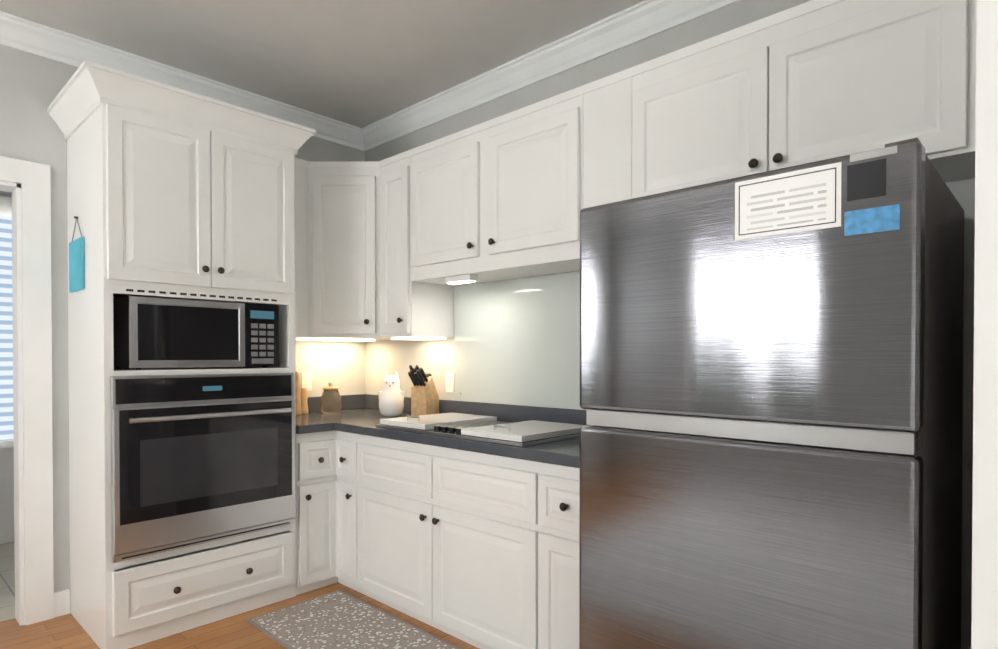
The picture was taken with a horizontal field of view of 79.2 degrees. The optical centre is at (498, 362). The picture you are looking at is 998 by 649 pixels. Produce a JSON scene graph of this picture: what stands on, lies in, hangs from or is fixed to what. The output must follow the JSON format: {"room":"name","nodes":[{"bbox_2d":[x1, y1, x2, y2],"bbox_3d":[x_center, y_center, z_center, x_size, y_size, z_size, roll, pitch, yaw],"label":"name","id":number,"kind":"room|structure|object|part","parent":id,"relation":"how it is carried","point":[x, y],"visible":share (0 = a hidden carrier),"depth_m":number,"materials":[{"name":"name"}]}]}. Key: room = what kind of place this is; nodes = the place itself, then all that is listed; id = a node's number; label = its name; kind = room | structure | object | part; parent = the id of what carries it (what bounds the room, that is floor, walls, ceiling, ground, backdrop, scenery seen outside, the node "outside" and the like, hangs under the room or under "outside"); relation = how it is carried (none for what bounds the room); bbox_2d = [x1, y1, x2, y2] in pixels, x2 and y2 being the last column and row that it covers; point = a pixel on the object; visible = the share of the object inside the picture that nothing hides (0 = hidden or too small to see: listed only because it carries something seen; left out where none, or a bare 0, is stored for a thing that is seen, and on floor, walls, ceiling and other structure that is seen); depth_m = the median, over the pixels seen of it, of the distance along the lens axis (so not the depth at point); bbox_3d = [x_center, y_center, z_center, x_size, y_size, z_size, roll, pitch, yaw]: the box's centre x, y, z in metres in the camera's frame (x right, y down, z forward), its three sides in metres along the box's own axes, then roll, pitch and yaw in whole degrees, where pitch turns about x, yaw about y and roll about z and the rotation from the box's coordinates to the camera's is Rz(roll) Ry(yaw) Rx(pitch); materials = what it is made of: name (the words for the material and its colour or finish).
{"room":"kitchen","nodes":[
{"label":"kitchen","id":0,"kind":"room"},
{"bbox_2d":[0,191,13,543],"bbox_3d":[-3.517,-0.183,4.043,0.120,2.838,4.313,1,1,43],"label":"wall","id":1,"kind":"structure","parent":0,"point":[6,495],"depth_m":4.12,"materials":[{"name":"white paint"}]},
{"bbox_2d":[0,216,13,440],"bbox_3d":[-3.173,-0.268,4.355,0.005,1.600,1.600,1,1,43],"label":"window blind","id":2,"kind":"object","parent":1,"relation":"in","point":[6,373],"depth_m":4.13,"materials":[{"name":"white plastic"}]},
{"bbox_2d":[0,196,13,448],"bbox_3d":[-3.153,-0.268,4.337,0.050,1.720,1.720,1,1,43],"label":"window","id":3,"kind":"structure","parent":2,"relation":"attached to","point":[5,206],"depth_m":4.10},
{"bbox_2d":[0,45,364,591],"bbox_3d":[-2.716,-0.167,2.457,0.120,2.838,5.293,1,1,43],"label":"wall","id":4,"kind":"structure","parent":0,"point":[32,86],"depth_m":2.96,"materials":[{"name":"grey paint"}]},
{"bbox_2d":[0,156,53,625],"bbox_3d":[-2.598,0.151,2.574,0.145,2.200,1.100,1,1,43],"label":"door frame","id":5,"kind":"structure","parent":4,"relation":"attached to","point":[27,184],"depth_m":2.88,"materials":[{"name":"white wood"}]},
{"bbox_2d":[54,589,69,617],"bbox_3d":[-0.544,1.213,0.437,5.830,0.120,5.053,1,1,43],"label":"baseboard","id":6,"kind":"structure","parent":4,"relation":"attached to","point":[62,603],"depth_m":2.97,"materials":[{"name":"white wood"}]},
{"bbox_2d":[295,158,306,338],"bbox_3d":[-1.334,-0.670,3.601,0.319,1.040,0.248,1,1,43],"label":"upper cabinet","id":7,"kind":"object","parent":4,"relation":"attached to","point":[300,164],"depth_m":3.55,"materials":[{"name":"white paint"}]},
{"bbox_2d":[301,373,311,390],"bbox_3d":[-1.244,0.124,3.902,0.009,0.115,0.070,1,1,43],"label":"outlet","id":8,"kind":"object","parent":4,"relation":"attached to","point":[306,380],"visible":0.83,"depth_m":3.90,"materials":[{"name":"plastic"}]},
{"bbox_2d":[0,11,371,150],"bbox_3d":[-2.609,-1.526,2.405,0.088,0.117,4.963,1,1,43],"label":"crown molding","id":9,"kind":"structure","parent":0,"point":[16,32],"depth_m":3.20,"materials":[{"name":"paint"}]},
{"bbox_2d":[0,542,478,648],"bbox_3d":[-1.153,1.297,1.009,7.740,0.060,5.293,1,1,43],"label":"floor","id":10,"kind":"structure","parent":0,"point":[68,631],"depth_m":2.81,"materials":[{"name":"brown wood"}]},
{"bbox_2d":[47,60,315,648],"bbox_3d":[-1.578,0.009,3.064,0.707,2.473,1.033,1,1,43],"label":"tall cabinet","id":11,"kind":"object","parent":10,"relation":"on","point":[175,192],"visible":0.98,"depth_m":2.78,"materials":[{"name":"white paint"}]},
{"bbox_2d":[69,216,83,292],"bbox_3d":[-1.985,-0.511,2.831,0.230,0.348,0.015,1,1,43],"label":"potholder","id":12,"kind":"object","parent":11,"relation":"hanging from","point":[76,264],"visible":1,"depth_m":2.81,"materials":[{"name":"teal fabric"}]},
{"bbox_2d":[113,295,278,369],"bbox_3d":[-1.538,-0.135,3.046,0.404,0.328,0.693,1,1,43],"label":"microwave","id":13,"kind":"object","parent":11,"relation":"in","point":[153,332],"visible":1,"depth_m":2.85,"materials":[{"name":"silver metal"}]},
{"bbox_2d":[110,372,294,562],"bbox_3d":[-1.537,0.451,3.031,0.625,0.794,0.829,1,1,43],"label":"wall oven","id":14,"kind":"object","parent":11,"relation":"in","point":[197,459],"visible":0.98,"depth_m":2.80,"materials":[{"name":"silver metal"}]},
{"bbox_2d":[296,430,335,594],"bbox_3d":[-1.215,0.810,3.503,0.648,0.864,0.246,1,1,43],"label":"base cabinet","id":15,"kind":"object","parent":10,"relation":"on","point":[316,451],"depth_m":3.27,"materials":[{"name":"white paint"}]},
{"bbox_2d":[336,431,351,588],"bbox_3d":[-0.620,0.809,3.524,0.217,0.864,0.640,1,1,43],"label":"base cabinet","id":16,"kind":"object","parent":10,"relation":"on","point":[343,439],"depth_m":3.30,"materials":[{"name":"white paint"}]},
{"bbox_2d":[296,394,586,467],"bbox_3d":[-0.331,0.307,3.093,2.492,0.145,0.865,1,1,43],"label":"countertop","id":17,"kind":"structure","parent":16,"relation":"on","point":[361,414],"depth_m":3.18,"materials":[{"name":"grey stone"}]},
{"bbox_2d":[295,371,307,414],"bbox_3d":[-1.246,0.190,3.781,0.055,0.272,0.136,0,1,13],"label":"pepper mills","id":18,"kind":"object","parent":17,"relation":"on","point":[301,397],"visible":0.88,"depth_m":3.74,"materials":[{"name":"brown wood"}]},
{"bbox_2d":[320,383,341,413],"bbox_3d":[-1.083,0.227,3.882,0.134,0.196,0.134,1,1,43],"label":"glass jar","id":19,"kind":"object","parent":17,"relation":"on","point":[330,401],"visible":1,"depth_m":3.83,"materials":[{"name":"beige"}]},
{"bbox_2d":[378,371,404,416],"bbox_3d":[-0.659,0.191,3.691,0.146,0.272,0.142,1,1,43],"label":"owl","id":20,"kind":"object","parent":17,"relation":"on","point":[391,398],"visible":1,"depth_m":3.65,"materials":[{"name":"white ceramic"}]},
{"bbox_2d":[408,365,438,415],"bbox_3d":[-0.457,0.171,3.592,0.100,0.314,0.232,0,1,23],"label":"knife block","id":21,"kind":"object","parent":17,"relation":"on","point":[424,398],"visible":1,"depth_m":3.56,"materials":[{"name":"brown wood"}]},
{"bbox_2d":[376,413,586,446],"bbox_3d":[-0.091,0.303,2.968,1.000,0.063,0.530,1,1,43],"label":"cooktop","id":22,"kind":"object","parent":17,"relation":"in","point":[492,429],"visible":0.94,"depth_m":2.79,"materials":[{"name":"silver metal"}]},
{"bbox_2d":[246,590,460,648],"bbox_3d":[-0.462,1.245,2.544,1.590,0.010,0.510,1,1,43],"label":"rug","id":23,"kind":"object","parent":10,"relation":"on","point":[338,619],"visible":0.92,"depth_m":2.81,"materials":[{"name":"grey fabric"}]},
{"bbox_2d":[352,433,427,623],"bbox_3d":[-0.317,0.812,3.240,0.615,0.864,0.640,1,1,43],"label":"base cabinet","id":24,"kind":"object","parent":10,"relation":"on","point":[390,476],"depth_m":3.01,"materials":[{"name":"white paint"}]},
{"bbox_2d":[428,445,531,648],"bbox_3d":[0.137,0.817,2.815,0.629,0.864,0.640,1,1,43],"label":"base cabinet","id":25,"kind":"object","parent":10,"relation":"on","point":[479,550],"depth_m":2.58,"materials":[{"name":"white paint"}]},
{"bbox_2d":[532,461,578,648],"bbox_3d":[0.511,0.820,2.465,0.396,0.864,0.640,1,1,43],"label":"base cabinet","id":26,"kind":"object","parent":10,"relation":"on","point":[555,488],"depth_m":2.31,"materials":[{"name":"white paint"}]},
{"bbox_2d":[579,138,963,648],"bbox_3d":[0.844,0.385,1.870,0.875,1.745,0.826,1,1,43],"label":"fridge","id":27,"kind":"object","parent":10,"relation":"on","point":[808,199],"depth_m":1.50,"materials":[{"name":"silver metal"}]},
{"bbox_3d":[0.590,0.360,1.597,0.875,1.665,0.078,1,1,43],"label":"fridge door","id":28,"kind":"part","parent":27,"relation":"part of","materials":[{"name":"silver metal"}]},
{"bbox_2d":[0,0,644,127],"bbox_3d":[-0.544,-1.595,0.408,6.070,0.060,5.293,1,1,43],"label":"ceiling","id":29,"kind":"structure","parent":0,"point":[360,63],"depth_m":2.95,"materials":[{"name":"paint"}]},
{"bbox_2d":[365,0,974,648],"bbox_3d":[1.268,-0.165,2.270,5.950,2.838,0.120,1,1,43],"label":"wall","id":30,"kind":"structure","parent":0,"point":[435,358],"depth_m":2.80,"materials":[{"name":"grey paint"}]},
{"bbox_2d":[307,161,378,339],"bbox_3d":[-0.926,-0.672,3.811,0.627,1.040,0.616,1,1,43],"label":"upper cabinet","id":31,"kind":"object","parent":30,"relation":"attached to","point":[343,237],"depth_m":3.57,"materials":[{"name":"white paint"}]},
{"bbox_2d":[296,337,445,341],"bbox_3d":[-0.802,-0.144,3.713,0.851,0.010,0.503,1,1,43],"label":"under-cabinet light strip","id":32,"kind":"object","parent":31,"relation":"attached to","point":[359,340],"visible":1,"depth_m":3.71,"materials":[{"name":"white plastic"}]},
{"bbox_2d":[375,151,453,339],"bbox_3d":[-0.495,-0.670,3.597,0.293,1.040,0.341,1,1,43],"label":"upper cabinet","id":33,"kind":"object","parent":30,"relation":"attached to","point":[384,248],"depth_m":3.48,"materials":[{"name":"white paint"}]},
{"bbox_2d":[446,373,453,391],"bbox_3d":[-0.296,0.122,3.646,0.070,0.115,0.008,1,1,43],"label":"outlet","id":34,"kind":"object","parent":30,"relation":"attached to","point":[449,382],"visible":1,"depth_m":3.64,"materials":[{"name":"plastic"}]},
{"bbox_2d":[407,124,510,287],"bbox_3d":[-0.175,-0.822,3.295,0.583,0.730,0.341,1,1,43],"label":"upper cabinet","id":35,"kind":"object","parent":30,"relation":"attached to","point":[443,173],"depth_m":3.18,"materials":[{"name":"white paint"}]},
{"bbox_2d":[445,274,477,283],"bbox_3d":[-0.200,-0.436,3.173,0.190,0.035,0.058,1,1,43],"label":"light fixture","id":36,"kind":"object","parent":35,"relation":"attached to","point":[466,278],"visible":1,"depth_m":3.14,"materials":[{"name":"white plastic"}]},
{"bbox_2d":[455,271,587,409],"bbox_3d":[0.261,-0.111,3.119,1.440,0.685,0.012,1,1,43],"label":"backsplash","id":37,"kind":"structure","parent":30,"relation":"attached to","point":[517,341],"depth_m":3.25,"materials":[{"name":"white glass"}]},
{"bbox_2d":[479,86,582,278],"bbox_3d":[0.250,-0.818,2.897,0.581,0.730,0.341,1,1,43],"label":"upper cabinet","id":38,"kind":"object","parent":30,"relation":"attached to","point":[531,156],"depth_m":2.77,"materials":[{"name":"white paint"}]},
{"bbox_2d":[360,0,740,147],"bbox_3d":[0.336,-1.532,2.987,3.390,0.117,0.088,1,1,43],"label":"crown molding","id":39,"kind":"structure","parent":30,"relation":"attached to","point":[640,21],"depth_m":3.07,"materials":[{"name":"paint"}]},
{"bbox_2d":[583,71,622,208],"bbox_3d":[0.557,-0.815,2.624,0.236,0.730,0.320,1,1,43],"label":"upper cabinet","id":40,"kind":"object","parent":30,"relation":"attached to","point":[603,97],"depth_m":2.52,"materials":[{"name":"white paint"}]},
{"bbox_2d":[623,0,976,199],"bbox_3d":[1.054,-0.885,2.144,1.141,0.580,0.341,1,1,43],"label":"upper cabinet","id":41,"kind":"object","parent":30,"relation":"attached to","point":[813,80],"depth_m":1.96,"materials":[{"name":"white paint"}]},
{"bbox_2d":[971,0,997,648],"bbox_3d":[1.256,-0.156,1.409,0.130,2.838,1.153,1,1,43],"label":"wall","id":42,"kind":"structure","parent":0,"point":[984,632],"depth_m":1.02,"materials":[{"name":"paint"}]}
]}

